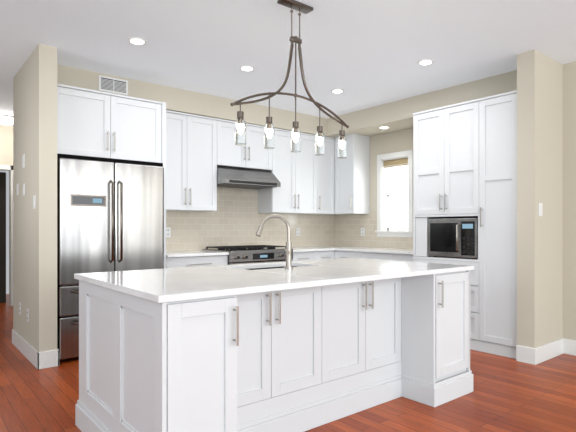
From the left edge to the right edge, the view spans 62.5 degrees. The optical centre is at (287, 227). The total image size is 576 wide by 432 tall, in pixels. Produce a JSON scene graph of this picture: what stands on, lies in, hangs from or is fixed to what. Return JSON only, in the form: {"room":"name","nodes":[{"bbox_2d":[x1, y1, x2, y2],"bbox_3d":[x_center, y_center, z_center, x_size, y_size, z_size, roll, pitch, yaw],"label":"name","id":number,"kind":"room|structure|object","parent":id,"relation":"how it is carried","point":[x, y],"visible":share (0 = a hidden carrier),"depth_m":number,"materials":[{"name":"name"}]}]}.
{"room":"kitchen","nodes":[
{"label":"kitchen","id":0,"kind":"room"},
{"bbox_2d":[0,125,12,305],"bbox_3d":[-4.702,-0.180,6.762,5.000,2.700,0.135,0,0,-39],"label":"wall","id":1,"kind":"structure","parent":0,"point":[6,148],"depth_m":7.07,"materials":[{"name":"beige paint"}]},
{"bbox_2d":[20,44,56,351],"bbox_3d":[-2.264,-0.180,4.295,0.140,2.700,0.800,0,0,-39],"label":"wall","id":2,"kind":"structure","parent":0,"point":[38,178],"depth_m":4.01,"materials":[{"name":"beige paint"}]},
{"bbox_2d":[22,154,24,168],"bbox_3d":[-2.462,-0.620,4.419,0.008,0.130,0.085,0,0,-39],"label":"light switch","id":3,"kind":"object","parent":2,"relation":"attached to","point":[23,160],"visible":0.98,"depth_m":4.41,"materials":[{"name":"white plastic"}]},
{"bbox_2d":[12,329,44,368],"bbox_3d":[-2.426,1.100,4.396,0.044,0.140,1.188,0,0,-39],"label":"baseboard","id":4,"kind":"structure","parent":2,"relation":"attached to","point":[37,358],"depth_m":4.20,"materials":[{"name":"white wood"}]},
{"bbox_2d":[33,195,35,208],"bbox_3d":[-2.171,-0.220,4.062,0.008,0.115,0.075,0,0,-39],"label":"switch","id":5,"kind":"object","parent":2,"relation":"attached to","point":[34,202],"visible":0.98,"depth_m":4.05,"materials":[{"name":"white plastic"}]},
{"bbox_2d":[13,70,334,334],"bbox_3d":[-0.986,-0.180,6.082,4.380,2.700,0.366,0,0,-39],"label":"wall","id":6,"kind":"structure","parent":0,"point":[236,218],"depth_m":6.00,"materials":[{"name":"beige tile"}]},
{"bbox_2d":[166,227,170,236],"bbox_3d":[-1.395,0.050,5.508,0.072,0.115,0.006,0,0,-39],"label":"electrical outlet","id":7,"kind":"object","parent":6,"relation":"attached to","point":[168,231],"visible":0.73,"depth_m":5.51,"materials":[{"name":"white plastic"}]},
{"bbox_2d":[166,110,217,211],"bbox_3d":[-1.230,-0.740,5.441,0.766,1.080,0.328,0,0,-39],"label":"upper cabinet","id":8,"kind":"object","parent":6,"relation":"attached to","point":[199,149],"depth_m":5.35,"materials":[{"name":"white wood"}]},
{"bbox_2d":[218,119,273,169],"bbox_3d":[-0.618,-1.010,5.940,0.814,0.540,0.328,0,0,-39],"label":"upper cabinet","id":9,"kind":"object","parent":6,"relation":"attached to","point":[252,155],"depth_m":5.80,"materials":[{"name":"white wood"}]},
{"bbox_2d":[217,166,280,188],"bbox_3d":[-0.563,-0.623,5.873,0.811,0.225,0.497,0,0,-39],"label":"range hood","id":10,"kind":"object","parent":6,"relation":"attached to","point":[236,177],"visible":0.84,"depth_m":5.71,"materials":[{"name":"silver metal"}]},
{"bbox_2d":[258,128,321,213],"bbox_3d":[0.020,-0.740,6.460,0.833,1.080,0.328,0,0,-39],"label":"upper cabinet","id":11,"kind":"object","parent":6,"relation":"attached to","point":[299,174],"depth_m":6.30,"materials":[{"name":"white wood"}]},
{"bbox_2d":[296,228,299,235],"bbox_3d":[0.147,0.055,6.766,0.072,0.115,0.006,0,0,-39],"label":"electrical outlet","id":12,"kind":"object","parent":6,"relation":"attached to","point":[297,231],"visible":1,"depth_m":6.76,"materials":[{"name":"white plastic"}]},
{"bbox_2d":[322,137,334,213],"bbox_3d":[0.406,-0.740,6.775,0.400,1.080,0.328,0,0,-39],"label":"upper cabinet","id":13,"kind":"object","parent":6,"relation":"attached to","point":[328,160],"depth_m":6.72,"materials":[{"name":"white wood"}]},
{"bbox_2d":[57,64,335,139],"bbox_3d":[-0.761,-1.407,5.806,4.100,0.245,0.360,0,0,-39],"label":"wall","id":14,"kind":"structure","parent":0,"point":[188,102],"depth_m":5.37,"materials":[{"name":"beige paint"}]},
{"bbox_2d":[99,75,127,94],"bbox_3d":[-1.747,-1.430,4.761,0.290,0.150,0.011,0,0,-39],"label":"air vent","id":15,"kind":"object","parent":14,"relation":"in","point":[112,85],"visible":1,"depth_m":4.75,"materials":[{"name":"white plastic"}]},
{"bbox_2d":[0,294,575,431],"bbox_3d":[-0.913,1.195,1.720,12.500,0.050,15.500,0,0,-39],"label":"floor","id":16,"kind":"structure","parent":0,"point":[507,394],"depth_m":3.19,"materials":[{"name":"brown wood"}]},
{"bbox_2d":[57,153,163,359],"bbox_3d":[-1.790,0.257,4.637,1.022,1.826,0.791,0,0,-39],"label":"fridge","id":17,"kind":"object","parent":16,"relation":"on","point":[110,214],"visible":0.58,"depth_m":4.29,"materials":[{"name":"silver metal"}]},
{"bbox_2d":[57,84,165,267],"bbox_3d":[-1.846,-0.055,4.741,1.064,2.450,0.633,0,0,-39],"label":"cabinet","id":18,"kind":"object","parent":16,"relation":"on","point":[93,123],"visible":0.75,"depth_m":4.52,"materials":[{"name":"white wood"}]},
{"bbox_2d":[166,250,228,267],"bbox_3d":[-1.139,0.720,5.301,0.736,0.900,0.648,0,0,-39],"label":"base cabinet","id":19,"kind":"object","parent":16,"relation":"on","point":[192,258],"visible":0.25,"depth_m":5.08,"materials":[{"name":"white wood"}]},
{"bbox_2d":[202,245,292,264],"bbox_3d":[-0.473,0.697,5.785,0.904,0.946,0.696,0,0,-39],"label":"range","id":20,"kind":"object","parent":16,"relation":"on","point":[246,254],"visible":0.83,"depth_m":5.56,"materials":[{"name":"silver metal"}]},
{"bbox_2d":[74,258,473,431],"bbox_3d":[0.036,0.720,3.100,2.385,0.900,1.212,0,0,-39],"label":"kitchen island","id":21,"kind":"object","parent":16,"relation":"on","point":[303,345],"visible":1,"depth_m":2.66,"materials":[{"name":"white wood"}]},
{"bbox_2d":[256,214,292,268],"bbox_3d":[-0.075,0.088,3.164,0.178,0.361,0.259,0,0,-39],"label":"faucet","id":22,"kind":"object","parent":21,"relation":"on","point":[288,251],"visible":1,"depth_m":3.15,"materials":[{"name":"silver metal"}]},
{"bbox_2d":[292,246,333,260],"bbox_3d":[0.163,0.735,6.348,0.784,0.870,0.671,0,0,-39],"label":"base cabinet","id":23,"kind":"object","parent":16,"relation":"on","point":[327,252],"depth_m":6.12,"materials":[{"name":"white wood"}]},
{"bbox_2d":[334,250,397,260],"bbox_3d":[1.156,0.735,6.155,0.672,0.870,1.042,0,0,-39],"label":"base cabinet","id":24,"kind":"object","parent":16,"relation":"on","point":[366,254],"depth_m":5.92,"materials":[{"name":"white wood"}]},
{"bbox_2d":[390,250,413,261],"bbox_3d":[1.604,0.735,5.653,0.612,0.870,0.541,0,0,-39],"label":"base cabinet","id":25,"kind":"object","parent":16,"relation":"on","point":[403,255],"depth_m":5.49,"materials":[{"name":"white wood"}]},
{"bbox_2d":[413,90,516,358],"bbox_3d":[1.921,-0.028,4.835,0.661,2.395,1.118,0,0,-39],"label":"tall cabinet","id":26,"kind":"object","parent":16,"relation":"on","point":[464,159],"visible":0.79,"depth_m":4.48,"materials":[{"name":"white wood"}]},
{"bbox_2d":[416,217,477,258],"bbox_3d":[1.730,0.094,4.925,0.473,0.414,0.693,0,0,-39],"label":"microwave","id":27,"kind":"object","parent":26,"relation":"in","point":[454,237],"visible":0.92,"depth_m":4.77,"materials":[{"name":"silver metal"}]},
{"bbox_2d":[0,0,575,125],"bbox_3d":[-0.913,-1.570,1.720,12.500,0.080,15.500,0,0,-39],"label":"ceiling","id":28,"kind":"structure","parent":0,"point":[363,54],"depth_m":3.92,"materials":[{"name":"white paint"}]},
{"bbox_2d":[0,115,12,124],"bbox_3d":[-3.918,-1.487,6.560,0.320,0.084,0.320,0,0,-39],"label":"light","id":29,"kind":"object","parent":28,"relation":"attached to","point":[6,119],"visible":0.77,"depth_m":6.49,"materials":[{"name":"white"}]},
{"bbox_2d":[128,37,146,44],"bbox_3d":[-1.233,-1.526,3.885,0.150,0.008,0.150,0,0,-39],"label":"recessed light","id":30,"kind":"object","parent":28,"relation":"in","point":[136,41],"visible":1,"depth_m":3.88,"materials":[{"name":"white"}]},
{"bbox_2d":[239,66,254,70],"bbox_3d":[-0.391,-1.526,4.546,0.150,0.008,0.150,0,0,-39],"label":"recessed light","id":31,"kind":"object","parent":28,"relation":"in","point":[247,68],"visible":1,"depth_m":4.53,"materials":[{"name":"white"}]},
{"bbox_2d":[230,0,348,158],"bbox_3d":[0.052,-1.025,3.243,1.043,1.010,0.080,0,0,-39],"label":"pendant light","id":32,"kind":"object","parent":28,"relation":"hanging from","point":[240,130],"visible":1,"depth_m":3.22,"materials":[{"name":"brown metal"}]},
{"bbox_2d":[331,89,343,92],"bbox_3d":[0.553,-1.526,5.303,0.150,0.008,0.150,0,0,-39],"label":"recessed light","id":33,"kind":"object","parent":28,"relation":"in","point":[337,91],"visible":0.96,"depth_m":5.30,"materials":[{"name":"white"}]},
{"bbox_2d":[417,59,433,64],"bbox_3d":[1.269,-1.526,4.377,0.150,0.008,0.150,0,0,-39],"label":"recessed light","id":34,"kind":"object","parent":28,"relation":"in","point":[426,62],"visible":1,"depth_m":4.37,"materials":[{"name":"white"}]},
{"bbox_2d":[327,70,516,136],"bbox_3d":[1.638,-1.410,5.704,0.510,0.240,2.830,0,0,-39],"label":"soffit","id":35,"kind":"structure","parent":0,"point":[397,115],"depth_m":5.58,"materials":[{"name":"beige paint"}]},
{"bbox_2d":[335,61,575,339],"bbox_3d":[4.003,-0.180,3.058,0.470,2.700,11.360,0,0,-39],"label":"wall","id":36,"kind":"structure","parent":0,"point":[348,227],"depth_m":4.43,"materials":[{"name":"beige paint"}]},
{"bbox_2d":[335,134,369,213],"bbox_3d":[0.900,-0.762,6.721,0.363,1.125,0.377,0,0,-39],"label":"upper cabinet","id":37,"kind":"object","parent":36,"relation":"attached to","point":[352,182],"visible":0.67,"depth_m":6.60,"materials":[{"name":"white wood"}]},
{"bbox_2d":[361,228,364,235],"bbox_3d":[1.067,0.055,6.793,0.006,0.115,0.072,0,0,-39],"label":"electrical outlet","id":38,"kind":"object","parent":36,"relation":"attached to","point":[362,231],"visible":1,"depth_m":6.78,"materials":[{"name":"white plastic"}]},
{"bbox_2d":[375,150,412,236],"bbox_3d":[1.464,-0.445,6.388,0.175,1.130,0.610,0,0,-39],"label":"window unit","id":39,"kind":"structure","parent":36,"relation":"in","point":[394,194],"depth_m":6.44,"materials":[{"name":"white"}]},
{"bbox_2d":[564,338,575,355],"bbox_3d":[4.984,1.100,1.471,0.017,0.140,7.660,0,0,-39],"label":"baseboard","id":40,"kind":"structure","parent":36,"relation":"attached to","point":[569,345],"depth_m":4.39,"materials":[{"name":"white wood"}]},
{"bbox_2d":[517,50,562,347],"bbox_3d":[2.421,-0.180,4.420,0.920,2.700,0.150,0,0,-39],"label":"wall","id":41,"kind":"structure","parent":0,"point":[539,180],"depth_m":4.17,"materials":[{"name":"beige paint"}]},
{"bbox_2d":[538,203,542,215],"bbox_3d":[2.200,-0.160,4.137,0.072,0.115,0.008,0,0,-39],"label":"light switch","id":42,"kind":"object","parent":41,"relation":"attached to","point":[540,209],"visible":1,"depth_m":4.13,"materials":[{"name":"white plastic"}]},
{"bbox_2d":[530,338,563,364],"bbox_3d":[2.318,1.100,4.243,0.564,0.140,0.034,0,0,-39],"label":"baseboard","id":43,"kind":"structure","parent":41,"relation":"attached to","point":[545,352],"depth_m":4.19,"materials":[{"name":"white wood"}]}
]}

